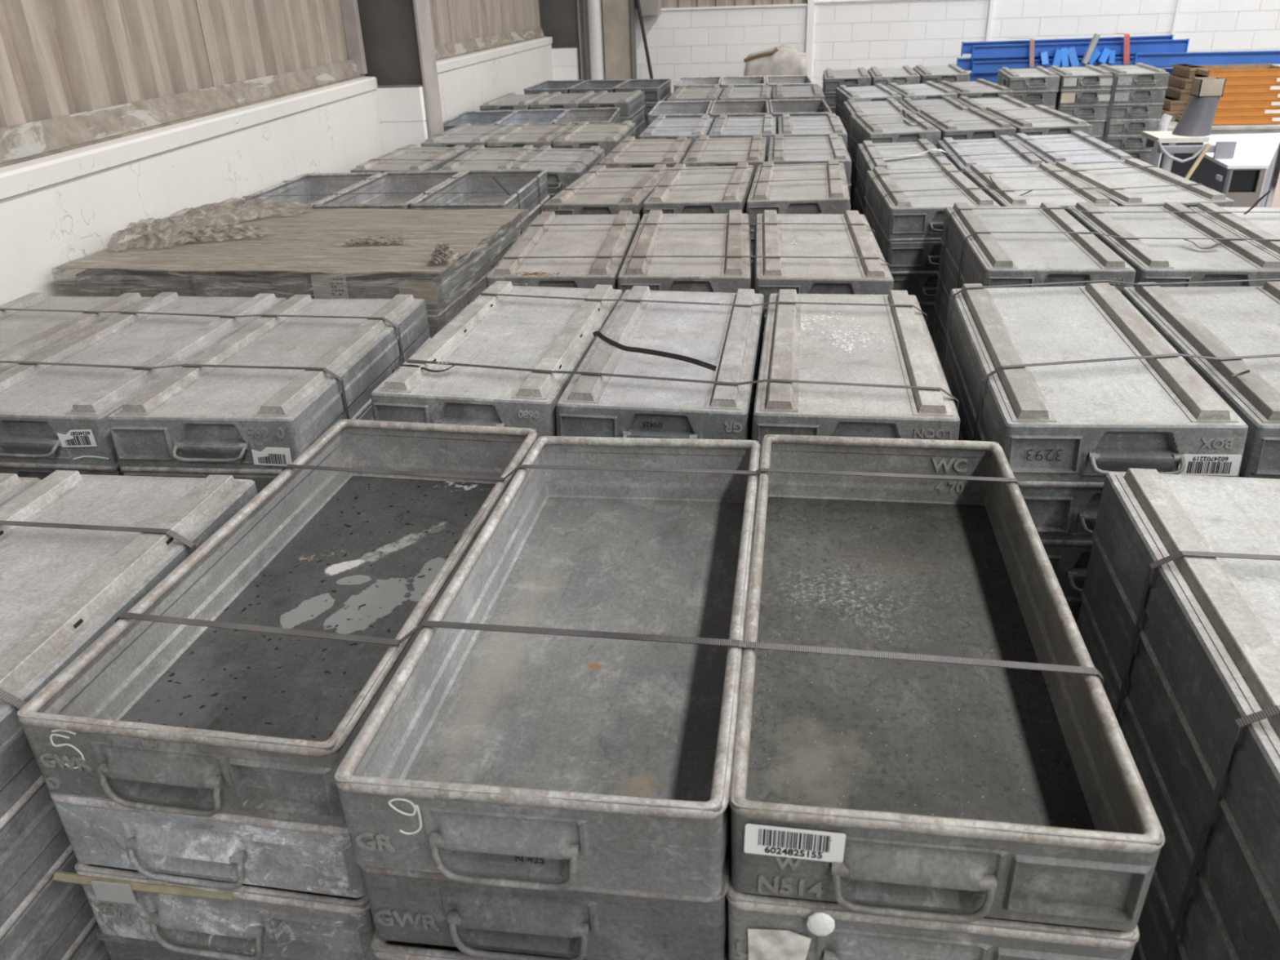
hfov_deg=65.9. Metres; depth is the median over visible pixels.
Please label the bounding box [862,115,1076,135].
strap
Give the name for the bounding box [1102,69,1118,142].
strap
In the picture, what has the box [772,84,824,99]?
tray
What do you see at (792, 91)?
strap
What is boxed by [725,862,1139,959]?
tray
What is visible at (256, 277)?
tray
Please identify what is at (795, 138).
strap
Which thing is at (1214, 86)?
carton
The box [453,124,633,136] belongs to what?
strap
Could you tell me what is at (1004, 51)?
beam
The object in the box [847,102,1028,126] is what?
strap
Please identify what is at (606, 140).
tray
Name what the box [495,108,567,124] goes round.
tray
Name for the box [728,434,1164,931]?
tray
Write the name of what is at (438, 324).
tray
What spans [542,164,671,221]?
tray
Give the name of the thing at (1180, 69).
carton
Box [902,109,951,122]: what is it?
strap tail
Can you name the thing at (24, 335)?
tray
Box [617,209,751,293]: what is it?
tray
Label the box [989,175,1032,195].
strap tail
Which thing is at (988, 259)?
tray
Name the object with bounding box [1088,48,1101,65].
bracket
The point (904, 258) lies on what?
tray
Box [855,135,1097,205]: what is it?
strap
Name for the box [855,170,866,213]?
tray
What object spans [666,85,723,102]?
tray
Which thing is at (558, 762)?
tray
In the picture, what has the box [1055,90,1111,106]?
tray
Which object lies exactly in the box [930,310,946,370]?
tray
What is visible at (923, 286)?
tray
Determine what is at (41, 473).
tray
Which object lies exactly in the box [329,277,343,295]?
label
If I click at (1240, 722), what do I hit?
strap
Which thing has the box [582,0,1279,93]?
wall
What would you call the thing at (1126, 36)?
sling
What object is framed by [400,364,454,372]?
strap tail
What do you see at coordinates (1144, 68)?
strap
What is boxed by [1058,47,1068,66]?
bracket
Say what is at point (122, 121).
wall
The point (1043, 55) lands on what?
bracket
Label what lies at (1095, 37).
bar
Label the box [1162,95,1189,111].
carton
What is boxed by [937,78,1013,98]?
tray
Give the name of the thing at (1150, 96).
tray
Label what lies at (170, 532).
strap
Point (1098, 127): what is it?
tray
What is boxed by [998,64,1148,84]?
strap
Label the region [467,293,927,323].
strap
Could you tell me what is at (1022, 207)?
strap
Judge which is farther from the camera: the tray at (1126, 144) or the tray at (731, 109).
the tray at (1126, 144)
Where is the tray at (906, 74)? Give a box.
[867,65,919,85]
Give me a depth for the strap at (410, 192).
4.68 m
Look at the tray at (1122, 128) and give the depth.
9.03 m
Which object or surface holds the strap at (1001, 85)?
attached to the tray at (939, 91)
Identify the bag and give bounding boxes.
[743,44,807,79]
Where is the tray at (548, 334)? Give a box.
[370,280,622,439]
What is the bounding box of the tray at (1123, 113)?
[1110,104,1162,121]
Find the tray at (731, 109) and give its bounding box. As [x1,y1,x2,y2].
[708,99,769,122]
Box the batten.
[53,871,235,903]
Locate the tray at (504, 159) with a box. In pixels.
[437,145,537,171]
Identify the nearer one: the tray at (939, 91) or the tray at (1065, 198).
the tray at (1065, 198)
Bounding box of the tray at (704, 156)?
[682,134,767,175]
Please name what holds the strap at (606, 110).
attached to the trays at (118, 948)
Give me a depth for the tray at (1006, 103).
7.69 m
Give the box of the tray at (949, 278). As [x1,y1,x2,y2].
[937,242,964,299]
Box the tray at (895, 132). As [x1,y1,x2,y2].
[848,110,941,147]
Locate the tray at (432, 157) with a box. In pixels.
[350,144,470,173]
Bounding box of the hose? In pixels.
[1156,140,1207,163]
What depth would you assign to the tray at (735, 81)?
10.45 m
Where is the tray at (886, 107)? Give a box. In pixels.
[841,97,907,131]
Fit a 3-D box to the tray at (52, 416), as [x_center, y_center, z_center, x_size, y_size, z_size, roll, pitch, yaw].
[-1.385,-0.306,2.716,0.450,0.166,1.029,2,27,7]
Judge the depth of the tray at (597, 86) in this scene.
10.48 m
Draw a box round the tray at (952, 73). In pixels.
[912,63,969,83]
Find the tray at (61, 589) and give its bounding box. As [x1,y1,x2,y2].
[0,470,257,830]
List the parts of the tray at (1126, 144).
bail handle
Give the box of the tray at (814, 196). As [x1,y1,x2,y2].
[746,159,850,232]
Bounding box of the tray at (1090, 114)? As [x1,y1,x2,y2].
[1055,105,1109,122]
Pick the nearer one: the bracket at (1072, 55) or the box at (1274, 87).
the box at (1274, 87)
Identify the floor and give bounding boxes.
[1265,184,1275,207]
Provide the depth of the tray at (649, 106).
9.65 m
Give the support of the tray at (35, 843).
on the tray at (60, 917)
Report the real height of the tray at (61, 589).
0.155 m
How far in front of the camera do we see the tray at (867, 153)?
5.52 m
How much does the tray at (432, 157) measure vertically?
0.169 m
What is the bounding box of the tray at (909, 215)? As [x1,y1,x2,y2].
[864,164,1000,242]
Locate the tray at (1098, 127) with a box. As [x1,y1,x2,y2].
[1086,121,1105,137]
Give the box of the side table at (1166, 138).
[1141,130,1209,172]
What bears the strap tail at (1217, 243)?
on the tray at (1153, 260)
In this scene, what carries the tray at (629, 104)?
on the tray at (638, 118)
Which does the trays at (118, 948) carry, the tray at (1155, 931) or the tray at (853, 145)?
the tray at (853, 145)
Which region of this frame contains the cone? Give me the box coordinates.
[1172,95,1220,136]
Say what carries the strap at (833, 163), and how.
attached to the tray at (704, 198)
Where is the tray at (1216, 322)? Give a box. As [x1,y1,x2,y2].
[1121,281,1279,479]
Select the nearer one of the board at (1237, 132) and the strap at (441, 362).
the strap at (441, 362)
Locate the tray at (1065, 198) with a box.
[963,163,1118,210]
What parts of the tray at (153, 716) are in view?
bail handle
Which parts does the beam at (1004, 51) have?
plate, plate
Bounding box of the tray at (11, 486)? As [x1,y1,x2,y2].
[0,473,40,507]
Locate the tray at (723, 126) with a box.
[708,114,776,156]
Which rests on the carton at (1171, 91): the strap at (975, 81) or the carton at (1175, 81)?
the carton at (1175, 81)
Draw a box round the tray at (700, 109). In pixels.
[647,100,711,125]
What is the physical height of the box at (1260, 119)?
0.066 m
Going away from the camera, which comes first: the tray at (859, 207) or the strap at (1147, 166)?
the strap at (1147, 166)
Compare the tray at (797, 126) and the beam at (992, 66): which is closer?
the tray at (797, 126)
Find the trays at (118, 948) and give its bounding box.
[95,98,934,959]
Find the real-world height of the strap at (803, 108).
0.470 m
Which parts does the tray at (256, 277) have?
bail handle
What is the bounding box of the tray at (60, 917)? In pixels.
[0,851,97,959]
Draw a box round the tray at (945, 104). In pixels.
[898,96,968,114]
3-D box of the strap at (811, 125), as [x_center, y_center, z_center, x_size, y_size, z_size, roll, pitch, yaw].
[0.690,-2.132,6.659,1.358,0.486,0.020,2,26,7]
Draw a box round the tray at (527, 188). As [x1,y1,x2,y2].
[409,168,547,224]
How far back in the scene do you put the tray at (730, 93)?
8.66 m
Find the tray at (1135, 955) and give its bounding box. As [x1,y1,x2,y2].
[1130,942,1141,959]
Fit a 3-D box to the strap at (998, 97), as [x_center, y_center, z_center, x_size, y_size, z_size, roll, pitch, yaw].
[2.333,-2.830,8.012,1.356,0.486,0.023,1,26,7]
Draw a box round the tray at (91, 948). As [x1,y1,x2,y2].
[69,922,111,959]
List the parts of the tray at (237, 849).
bail handle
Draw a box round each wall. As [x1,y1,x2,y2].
[0,0,586,305]
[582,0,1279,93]
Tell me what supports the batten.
attached to the tray at (286, 924)
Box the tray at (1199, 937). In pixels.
[1076,600,1231,959]
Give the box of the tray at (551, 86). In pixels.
[524,80,586,94]
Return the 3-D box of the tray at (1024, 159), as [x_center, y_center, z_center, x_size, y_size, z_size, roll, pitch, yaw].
[1.948,-1.773,5.527,0.449,0.173,1.029,2,27,8]
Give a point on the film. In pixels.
(324, 286)
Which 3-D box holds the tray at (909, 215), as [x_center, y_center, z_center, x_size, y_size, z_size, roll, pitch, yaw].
[1.283,-1.250,4.419,0.450,0.175,1.030,0,26,6]
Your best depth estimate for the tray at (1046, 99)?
9.08 m
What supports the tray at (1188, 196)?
on the trays at (118, 948)
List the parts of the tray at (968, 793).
bail handle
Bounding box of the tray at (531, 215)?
[515,195,550,239]
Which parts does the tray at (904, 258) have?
bail handle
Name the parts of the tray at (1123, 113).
bail handle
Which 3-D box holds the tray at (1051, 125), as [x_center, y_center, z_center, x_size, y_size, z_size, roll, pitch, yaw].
[2.573,-2.316,6.471,0.451,0.178,1.030,-1,27,5]
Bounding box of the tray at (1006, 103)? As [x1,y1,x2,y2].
[955,94,1033,110]
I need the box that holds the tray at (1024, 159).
[937,134,1045,173]
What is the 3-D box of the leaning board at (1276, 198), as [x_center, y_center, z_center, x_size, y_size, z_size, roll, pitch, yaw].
[4.708,-1.729,6.514,0.988,0.846,0.254,12,30,27]
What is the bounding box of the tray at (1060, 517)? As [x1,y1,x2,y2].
[943,339,1102,546]
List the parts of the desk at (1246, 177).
rail arm, panel, plate, frame, panel, panel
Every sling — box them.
[1026,38,1035,67]
[1114,32,1129,64]
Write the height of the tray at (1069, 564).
0.170 m
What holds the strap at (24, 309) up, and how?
attached to the tray at (52, 416)
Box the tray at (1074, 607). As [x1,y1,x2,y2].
[1066,602,1081,624]
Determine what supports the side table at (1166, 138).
on the floor
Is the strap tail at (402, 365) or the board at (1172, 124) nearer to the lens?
the strap tail at (402, 365)
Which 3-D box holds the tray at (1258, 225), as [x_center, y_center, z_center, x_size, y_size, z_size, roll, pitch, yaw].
[2.266,-0.774,3.379,0.450,0.165,1.029,2,27,8]
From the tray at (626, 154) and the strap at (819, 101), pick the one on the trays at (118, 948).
the tray at (626, 154)
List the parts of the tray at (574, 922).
bail handle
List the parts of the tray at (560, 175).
bail handle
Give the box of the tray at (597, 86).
[568,79,628,93]
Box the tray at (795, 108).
[768,98,831,132]
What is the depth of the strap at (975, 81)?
8.78 m
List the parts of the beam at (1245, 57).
plate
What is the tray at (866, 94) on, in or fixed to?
on the tray at (838, 113)
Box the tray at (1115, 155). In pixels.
[1009,130,1133,164]
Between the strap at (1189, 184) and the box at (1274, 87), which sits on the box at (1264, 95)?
the box at (1274, 87)
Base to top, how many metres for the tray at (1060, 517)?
0.170 m
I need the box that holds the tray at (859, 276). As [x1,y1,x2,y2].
[752,209,893,319]
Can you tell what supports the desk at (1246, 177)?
on the floor
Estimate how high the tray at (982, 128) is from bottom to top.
0.178 m
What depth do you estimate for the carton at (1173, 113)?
9.73 m
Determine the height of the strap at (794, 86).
0.482 m
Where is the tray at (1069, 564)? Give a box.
[958,435,1092,603]
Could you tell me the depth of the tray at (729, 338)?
2.40 m
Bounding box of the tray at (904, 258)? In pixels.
[865,202,941,275]
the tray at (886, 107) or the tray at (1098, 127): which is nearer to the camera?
the tray at (886, 107)
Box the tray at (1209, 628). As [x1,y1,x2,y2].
[1092,467,1279,929]
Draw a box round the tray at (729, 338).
[555,285,764,439]
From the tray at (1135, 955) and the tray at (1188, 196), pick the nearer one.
the tray at (1135, 955)
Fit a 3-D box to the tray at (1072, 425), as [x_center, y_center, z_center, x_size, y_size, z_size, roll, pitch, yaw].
[1.009,-0.261,2.323,0.449,0.170,1.029,3,27,9]
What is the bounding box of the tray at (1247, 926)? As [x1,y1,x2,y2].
[1080,540,1279,959]
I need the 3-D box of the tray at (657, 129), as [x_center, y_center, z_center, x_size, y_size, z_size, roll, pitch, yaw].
[0.264,-2.387,6.842,0.450,0.165,1.029,2,27,7]
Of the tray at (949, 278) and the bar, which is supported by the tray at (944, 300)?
the tray at (949, 278)
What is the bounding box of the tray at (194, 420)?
[106,294,431,475]
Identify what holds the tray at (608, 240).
on the trays at (118, 948)
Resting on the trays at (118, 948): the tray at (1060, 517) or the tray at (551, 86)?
the tray at (551, 86)
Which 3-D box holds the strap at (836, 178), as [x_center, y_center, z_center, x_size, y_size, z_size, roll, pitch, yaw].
[0.281,-1.144,4.641,1.361,0.505,0.029,1,26,5]
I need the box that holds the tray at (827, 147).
[767,133,851,186]
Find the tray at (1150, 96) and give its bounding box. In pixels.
[1112,88,1165,106]
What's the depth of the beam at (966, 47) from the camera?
11.51 m
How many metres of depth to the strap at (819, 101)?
7.88 m
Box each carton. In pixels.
[1160,108,1184,121]
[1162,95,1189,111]
[1164,84,1191,99]
[1167,74,1193,88]
[1171,63,1206,78]
[1190,76,1226,97]
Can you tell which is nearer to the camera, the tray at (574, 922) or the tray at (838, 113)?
the tray at (574, 922)
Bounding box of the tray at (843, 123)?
[842,120,849,149]
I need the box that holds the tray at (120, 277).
[75,268,199,297]
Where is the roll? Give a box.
[1157,114,1172,166]
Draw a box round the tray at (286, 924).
[75,861,375,959]
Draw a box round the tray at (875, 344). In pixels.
[751,288,959,445]
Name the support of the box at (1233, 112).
on the box at (1260, 119)
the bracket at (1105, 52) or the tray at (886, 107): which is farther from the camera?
the bracket at (1105, 52)
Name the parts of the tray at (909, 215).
bail handle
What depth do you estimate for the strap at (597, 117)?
7.85 m
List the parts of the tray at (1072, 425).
bail handle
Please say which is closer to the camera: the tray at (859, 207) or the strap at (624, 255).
the strap at (624, 255)
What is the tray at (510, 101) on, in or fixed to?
on the trays at (118, 948)
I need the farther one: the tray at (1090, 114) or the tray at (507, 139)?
the tray at (1090, 114)
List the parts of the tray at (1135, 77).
bail handle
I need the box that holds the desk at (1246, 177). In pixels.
[1156,133,1279,207]
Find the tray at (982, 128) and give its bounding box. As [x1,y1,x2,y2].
[915,107,1016,140]
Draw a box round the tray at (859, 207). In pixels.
[852,189,865,215]
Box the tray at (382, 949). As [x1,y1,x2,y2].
[370,926,728,959]
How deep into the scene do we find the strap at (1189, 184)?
4.18 m
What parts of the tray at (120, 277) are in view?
bail handle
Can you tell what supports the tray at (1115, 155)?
on the trays at (118, 948)
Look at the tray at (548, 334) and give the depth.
2.49 m
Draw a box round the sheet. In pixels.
[54,208,525,273]
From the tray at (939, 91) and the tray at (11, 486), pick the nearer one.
the tray at (11, 486)
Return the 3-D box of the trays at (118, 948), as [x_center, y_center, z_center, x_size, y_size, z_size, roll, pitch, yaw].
[0.942,-1.364,5.864,6.055,1.015,10.916,3,27,11]
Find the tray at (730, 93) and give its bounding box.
[719,84,772,106]
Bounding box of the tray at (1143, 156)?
[1124,151,1151,163]
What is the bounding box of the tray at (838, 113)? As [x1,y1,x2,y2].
[835,104,842,122]
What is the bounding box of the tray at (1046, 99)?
[1013,92,1057,107]
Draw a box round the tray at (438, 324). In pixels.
[427,279,486,337]
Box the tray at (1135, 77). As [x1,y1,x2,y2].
[1096,62,1169,89]
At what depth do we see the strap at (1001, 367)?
2.14 m
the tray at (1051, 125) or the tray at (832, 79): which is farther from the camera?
the tray at (832, 79)
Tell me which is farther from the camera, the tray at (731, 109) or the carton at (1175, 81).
the carton at (1175, 81)
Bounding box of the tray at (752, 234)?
[750,232,754,263]
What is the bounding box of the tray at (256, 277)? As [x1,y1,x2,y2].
[191,271,319,299]
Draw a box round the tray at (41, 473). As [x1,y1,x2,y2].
[0,467,124,479]
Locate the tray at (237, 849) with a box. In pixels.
[48,791,366,897]
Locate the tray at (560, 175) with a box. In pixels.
[511,145,604,195]
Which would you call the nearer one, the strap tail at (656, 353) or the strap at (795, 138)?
the strap tail at (656, 353)
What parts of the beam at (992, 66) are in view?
plate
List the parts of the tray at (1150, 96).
bail handle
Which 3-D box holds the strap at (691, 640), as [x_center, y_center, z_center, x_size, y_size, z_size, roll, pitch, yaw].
[-0.101,0.231,1.355,1.380,0.059,0.023,3,27,9]
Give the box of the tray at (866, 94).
[835,83,902,109]
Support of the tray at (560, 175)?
on the trays at (118, 948)
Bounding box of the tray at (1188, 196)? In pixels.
[1053,158,1234,208]
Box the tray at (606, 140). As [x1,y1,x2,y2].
[552,120,636,156]
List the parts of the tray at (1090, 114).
bail handle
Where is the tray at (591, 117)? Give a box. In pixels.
[552,107,619,124]
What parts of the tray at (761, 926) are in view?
bail handle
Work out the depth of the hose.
6.52 m
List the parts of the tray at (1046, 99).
bail handle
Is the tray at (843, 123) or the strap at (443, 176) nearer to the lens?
the strap at (443, 176)
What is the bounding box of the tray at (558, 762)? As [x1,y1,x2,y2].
[333,435,760,897]
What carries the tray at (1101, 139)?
on the tray
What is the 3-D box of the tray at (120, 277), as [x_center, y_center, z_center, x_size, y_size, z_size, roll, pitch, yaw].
[-1.705,-0.873,3.897,0.449,0.155,1.029,3,27,9]
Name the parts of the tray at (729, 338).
bail handle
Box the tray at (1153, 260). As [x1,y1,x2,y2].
[1066,202,1279,287]
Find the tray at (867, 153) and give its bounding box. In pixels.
[855,138,957,186]
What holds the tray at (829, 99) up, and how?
on the trays at (118, 948)
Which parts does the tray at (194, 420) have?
bail handle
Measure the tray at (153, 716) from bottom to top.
0.170 m
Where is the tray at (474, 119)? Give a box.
[443,110,515,131]
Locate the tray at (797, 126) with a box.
[777,113,847,147]
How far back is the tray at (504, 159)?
6.06 m
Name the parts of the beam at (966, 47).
plate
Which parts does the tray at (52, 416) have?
bail handle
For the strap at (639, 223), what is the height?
0.486 m
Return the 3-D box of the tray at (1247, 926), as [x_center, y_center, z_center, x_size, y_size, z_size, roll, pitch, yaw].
[1.004,0.391,1.446,0.448,0.155,1.029,3,27,9]
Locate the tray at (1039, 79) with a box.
[995,66,1059,93]
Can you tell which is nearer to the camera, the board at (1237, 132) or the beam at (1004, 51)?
the board at (1237, 132)
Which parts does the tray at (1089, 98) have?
bail handle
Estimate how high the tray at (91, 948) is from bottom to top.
0.155 m
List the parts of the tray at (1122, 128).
bail handle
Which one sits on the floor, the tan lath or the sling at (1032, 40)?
the tan lath
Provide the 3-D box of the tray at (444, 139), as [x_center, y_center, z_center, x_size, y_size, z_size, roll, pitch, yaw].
[-1.200,-2.412,7.054,0.449,0.162,1.029,2,26,7]
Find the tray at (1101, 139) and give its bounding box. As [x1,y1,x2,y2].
[1095,136,1103,141]
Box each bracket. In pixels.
[1039,51,1048,64]
[1051,48,1061,66]
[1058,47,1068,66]
[1067,46,1079,66]
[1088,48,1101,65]
[1097,47,1111,63]
[1106,50,1115,63]
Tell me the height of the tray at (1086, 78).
0.164 m
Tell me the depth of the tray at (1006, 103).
7.68 m
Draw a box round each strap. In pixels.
[0,308,404,364]
[0,360,350,419]
[0,520,196,553]
[0,688,26,709]
[115,612,1103,685]
[242,191,522,233]
[281,464,1021,489]
[282,176,541,213]
[368,159,589,170]
[391,359,959,412]
[396,148,600,161]
[435,132,624,139]
[444,116,613,123]
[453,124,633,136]
[457,110,618,123]
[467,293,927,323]
[492,255,890,271]
[520,222,875,236]
[554,177,849,195]
[580,163,847,176]
[603,148,850,158]
[614,137,845,146]
[643,124,844,130]
[648,116,842,124]
[654,101,825,105]
[667,90,824,97]
[671,107,831,110]
[675,85,822,89]
[836,80,990,110]
[843,97,1013,119]
[844,84,1003,96]
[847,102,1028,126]
[851,107,1054,154]
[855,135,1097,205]
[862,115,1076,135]
[862,147,1123,214]
[866,165,1161,220]
[877,183,1204,244]
[935,207,1279,331]
[942,278,1279,368]
[956,231,1279,288]
[973,353,1279,440]
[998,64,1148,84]
[1004,67,1155,84]
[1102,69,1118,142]
[1115,551,1279,720]
[1164,705,1279,959]
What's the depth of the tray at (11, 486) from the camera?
1.95 m
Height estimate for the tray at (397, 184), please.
0.177 m
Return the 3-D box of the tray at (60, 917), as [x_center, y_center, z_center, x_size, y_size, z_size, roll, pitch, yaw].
[-1.016,0.510,1.652,0.448,0.155,1.029,2,26,8]
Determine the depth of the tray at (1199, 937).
1.44 m
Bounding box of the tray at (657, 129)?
[638,115,713,145]
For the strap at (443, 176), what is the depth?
5.09 m
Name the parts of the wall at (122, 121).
cladding trim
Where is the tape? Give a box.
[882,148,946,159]
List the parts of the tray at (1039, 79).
bail handle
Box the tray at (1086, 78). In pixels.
[1046,64,1114,91]
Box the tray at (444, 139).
[421,122,516,149]
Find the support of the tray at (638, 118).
on the trays at (118, 948)
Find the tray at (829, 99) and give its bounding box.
[822,88,835,108]
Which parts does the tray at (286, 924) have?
bail handle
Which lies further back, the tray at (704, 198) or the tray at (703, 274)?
the tray at (704, 198)
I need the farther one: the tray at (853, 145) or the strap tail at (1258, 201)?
the tray at (853, 145)
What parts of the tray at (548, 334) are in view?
bail handle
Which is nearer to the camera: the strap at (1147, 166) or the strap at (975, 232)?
the strap at (975, 232)
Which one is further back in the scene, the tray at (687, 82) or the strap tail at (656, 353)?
the tray at (687, 82)
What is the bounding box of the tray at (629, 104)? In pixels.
[579,89,644,119]
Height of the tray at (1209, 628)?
0.155 m
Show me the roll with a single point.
(1163, 124)
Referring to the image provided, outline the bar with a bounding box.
[1081,33,1100,64]
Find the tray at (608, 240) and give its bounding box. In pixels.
[485,210,639,289]
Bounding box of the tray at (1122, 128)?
[1103,120,1159,137]
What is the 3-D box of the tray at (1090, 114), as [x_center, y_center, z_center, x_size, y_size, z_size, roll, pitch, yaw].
[4.154,-3.564,9.463,0.450,0.163,1.029,3,27,12]
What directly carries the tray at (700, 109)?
on the trays at (118, 948)
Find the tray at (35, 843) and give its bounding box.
[0,782,73,940]
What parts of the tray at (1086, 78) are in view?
bail handle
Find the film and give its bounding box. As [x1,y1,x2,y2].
[52,208,528,326]
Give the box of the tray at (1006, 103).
[955,97,1020,109]
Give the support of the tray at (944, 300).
on the tray at (938, 336)
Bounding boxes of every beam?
[956,53,1134,71]
[960,34,1173,56]
[968,67,1173,83]
[970,38,1189,60]
[970,56,1173,75]
[1132,50,1279,66]
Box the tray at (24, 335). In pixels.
[0,292,151,373]
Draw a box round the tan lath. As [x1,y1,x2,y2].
[1184,142,1211,179]
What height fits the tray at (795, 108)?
0.163 m
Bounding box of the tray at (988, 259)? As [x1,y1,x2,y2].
[940,202,1135,293]
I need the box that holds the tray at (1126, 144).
[1103,135,1151,151]
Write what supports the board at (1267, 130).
on the board at (1237, 132)
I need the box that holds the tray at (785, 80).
[764,75,813,98]
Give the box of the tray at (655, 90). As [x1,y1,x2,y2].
[613,78,671,102]
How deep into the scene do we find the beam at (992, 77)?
11.66 m
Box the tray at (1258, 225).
[1188,202,1279,260]
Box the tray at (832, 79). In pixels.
[822,66,871,93]
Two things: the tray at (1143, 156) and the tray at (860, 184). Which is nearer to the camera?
the tray at (860, 184)
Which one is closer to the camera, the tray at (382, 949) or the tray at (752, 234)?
the tray at (382, 949)
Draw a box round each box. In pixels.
[1175,115,1279,124]
[1186,63,1279,77]
[1195,75,1279,85]
[1213,107,1279,116]
[1216,100,1279,109]
[1218,92,1279,101]
[1222,84,1279,93]
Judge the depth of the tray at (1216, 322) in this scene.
2.30 m
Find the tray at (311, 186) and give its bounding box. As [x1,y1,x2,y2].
[219,172,381,208]
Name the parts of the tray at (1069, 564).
bail handle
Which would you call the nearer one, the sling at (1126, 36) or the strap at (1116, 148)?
the strap at (1116, 148)
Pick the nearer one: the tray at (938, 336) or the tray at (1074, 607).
the tray at (1074, 607)
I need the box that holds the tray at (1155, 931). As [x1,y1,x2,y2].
[1136,875,1182,959]
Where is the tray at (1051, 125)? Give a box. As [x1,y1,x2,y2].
[982,104,1092,135]
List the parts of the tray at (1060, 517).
bail handle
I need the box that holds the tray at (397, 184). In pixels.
[312,169,464,209]
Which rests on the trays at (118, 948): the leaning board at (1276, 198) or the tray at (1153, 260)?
the tray at (1153, 260)
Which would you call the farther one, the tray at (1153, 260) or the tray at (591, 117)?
the tray at (591, 117)
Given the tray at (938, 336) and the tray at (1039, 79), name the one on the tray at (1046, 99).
the tray at (1039, 79)
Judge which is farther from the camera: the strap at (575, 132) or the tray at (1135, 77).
the tray at (1135, 77)
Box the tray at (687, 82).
[673,76,721,91]
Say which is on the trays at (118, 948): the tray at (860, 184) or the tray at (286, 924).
the tray at (286, 924)
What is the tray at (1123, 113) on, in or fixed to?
on the tray at (1122, 128)
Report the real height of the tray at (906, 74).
0.168 m
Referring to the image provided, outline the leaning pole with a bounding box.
[635,0,653,79]
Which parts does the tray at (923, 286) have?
bail handle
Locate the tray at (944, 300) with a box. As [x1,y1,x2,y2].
[933,276,948,333]
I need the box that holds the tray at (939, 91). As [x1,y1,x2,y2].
[885,80,957,99]
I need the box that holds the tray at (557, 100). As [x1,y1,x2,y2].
[528,90,596,109]
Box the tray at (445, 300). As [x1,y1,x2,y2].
[320,218,516,319]
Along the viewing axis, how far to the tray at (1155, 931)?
1.49 m
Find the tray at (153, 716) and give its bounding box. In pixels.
[17,418,537,825]
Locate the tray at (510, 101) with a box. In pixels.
[480,92,550,111]
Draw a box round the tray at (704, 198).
[642,162,754,214]
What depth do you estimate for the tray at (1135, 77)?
8.86 m
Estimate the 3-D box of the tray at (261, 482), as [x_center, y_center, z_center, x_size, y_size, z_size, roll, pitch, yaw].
[-0.916,-0.164,2.673,0.449,0.175,1.030,1,26,6]
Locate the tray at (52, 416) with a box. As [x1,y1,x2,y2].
[0,292,287,471]
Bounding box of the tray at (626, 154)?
[598,136,692,168]
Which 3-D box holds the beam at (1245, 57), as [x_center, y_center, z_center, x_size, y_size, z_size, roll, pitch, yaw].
[6.523,-4.667,10.951,1.977,0.172,0.074,2,27,8]
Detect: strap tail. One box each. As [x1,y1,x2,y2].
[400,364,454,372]
[491,176,511,195]
[592,330,716,371]
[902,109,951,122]
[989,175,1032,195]
[1182,238,1221,248]
[1231,369,1249,377]
[1243,190,1270,214]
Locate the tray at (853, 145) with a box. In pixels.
[848,136,857,164]
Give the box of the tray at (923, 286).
[892,274,937,305]
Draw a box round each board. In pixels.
[1167,120,1279,130]
[1210,128,1279,133]
[1210,132,1279,134]
[1270,171,1279,207]
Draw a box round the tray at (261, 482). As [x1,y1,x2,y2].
[123,404,373,493]
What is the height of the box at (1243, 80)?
0.066 m
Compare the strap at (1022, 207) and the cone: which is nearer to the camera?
the strap at (1022, 207)
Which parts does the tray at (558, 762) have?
bail handle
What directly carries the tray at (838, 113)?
on the trays at (118, 948)
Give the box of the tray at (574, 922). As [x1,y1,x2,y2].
[358,826,731,959]
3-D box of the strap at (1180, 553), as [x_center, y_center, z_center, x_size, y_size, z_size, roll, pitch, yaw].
[1.481,0.347,1.555,1.357,0.478,0.026,2,26,7]
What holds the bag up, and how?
on the floor
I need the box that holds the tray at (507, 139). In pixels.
[486,121,576,149]
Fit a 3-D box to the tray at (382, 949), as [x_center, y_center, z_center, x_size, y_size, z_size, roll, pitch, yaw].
[-0.047,0.445,1.651,0.448,0.169,1.009,2,27,8]
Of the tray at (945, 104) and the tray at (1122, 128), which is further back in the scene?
the tray at (1122, 128)
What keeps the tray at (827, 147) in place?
on the trays at (118, 948)
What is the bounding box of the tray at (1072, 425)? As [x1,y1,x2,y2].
[946,281,1248,488]
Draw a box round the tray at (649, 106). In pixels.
[644,92,671,116]
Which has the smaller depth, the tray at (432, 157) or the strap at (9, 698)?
the strap at (9, 698)
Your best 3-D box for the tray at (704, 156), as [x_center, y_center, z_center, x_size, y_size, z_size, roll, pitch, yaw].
[0.501,-1.843,5.684,0.449,0.160,1.029,2,26,7]
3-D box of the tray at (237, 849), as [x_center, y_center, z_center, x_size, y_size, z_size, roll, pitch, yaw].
[-0.506,0.288,1.762,0.451,0.170,1.008,3,27,9]
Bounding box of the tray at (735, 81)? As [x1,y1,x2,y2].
[720,75,765,90]
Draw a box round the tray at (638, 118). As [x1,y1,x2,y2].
[619,107,644,128]
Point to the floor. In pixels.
(1273, 187)
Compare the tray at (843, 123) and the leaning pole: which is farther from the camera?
the leaning pole
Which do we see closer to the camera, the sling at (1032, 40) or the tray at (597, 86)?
the tray at (597, 86)

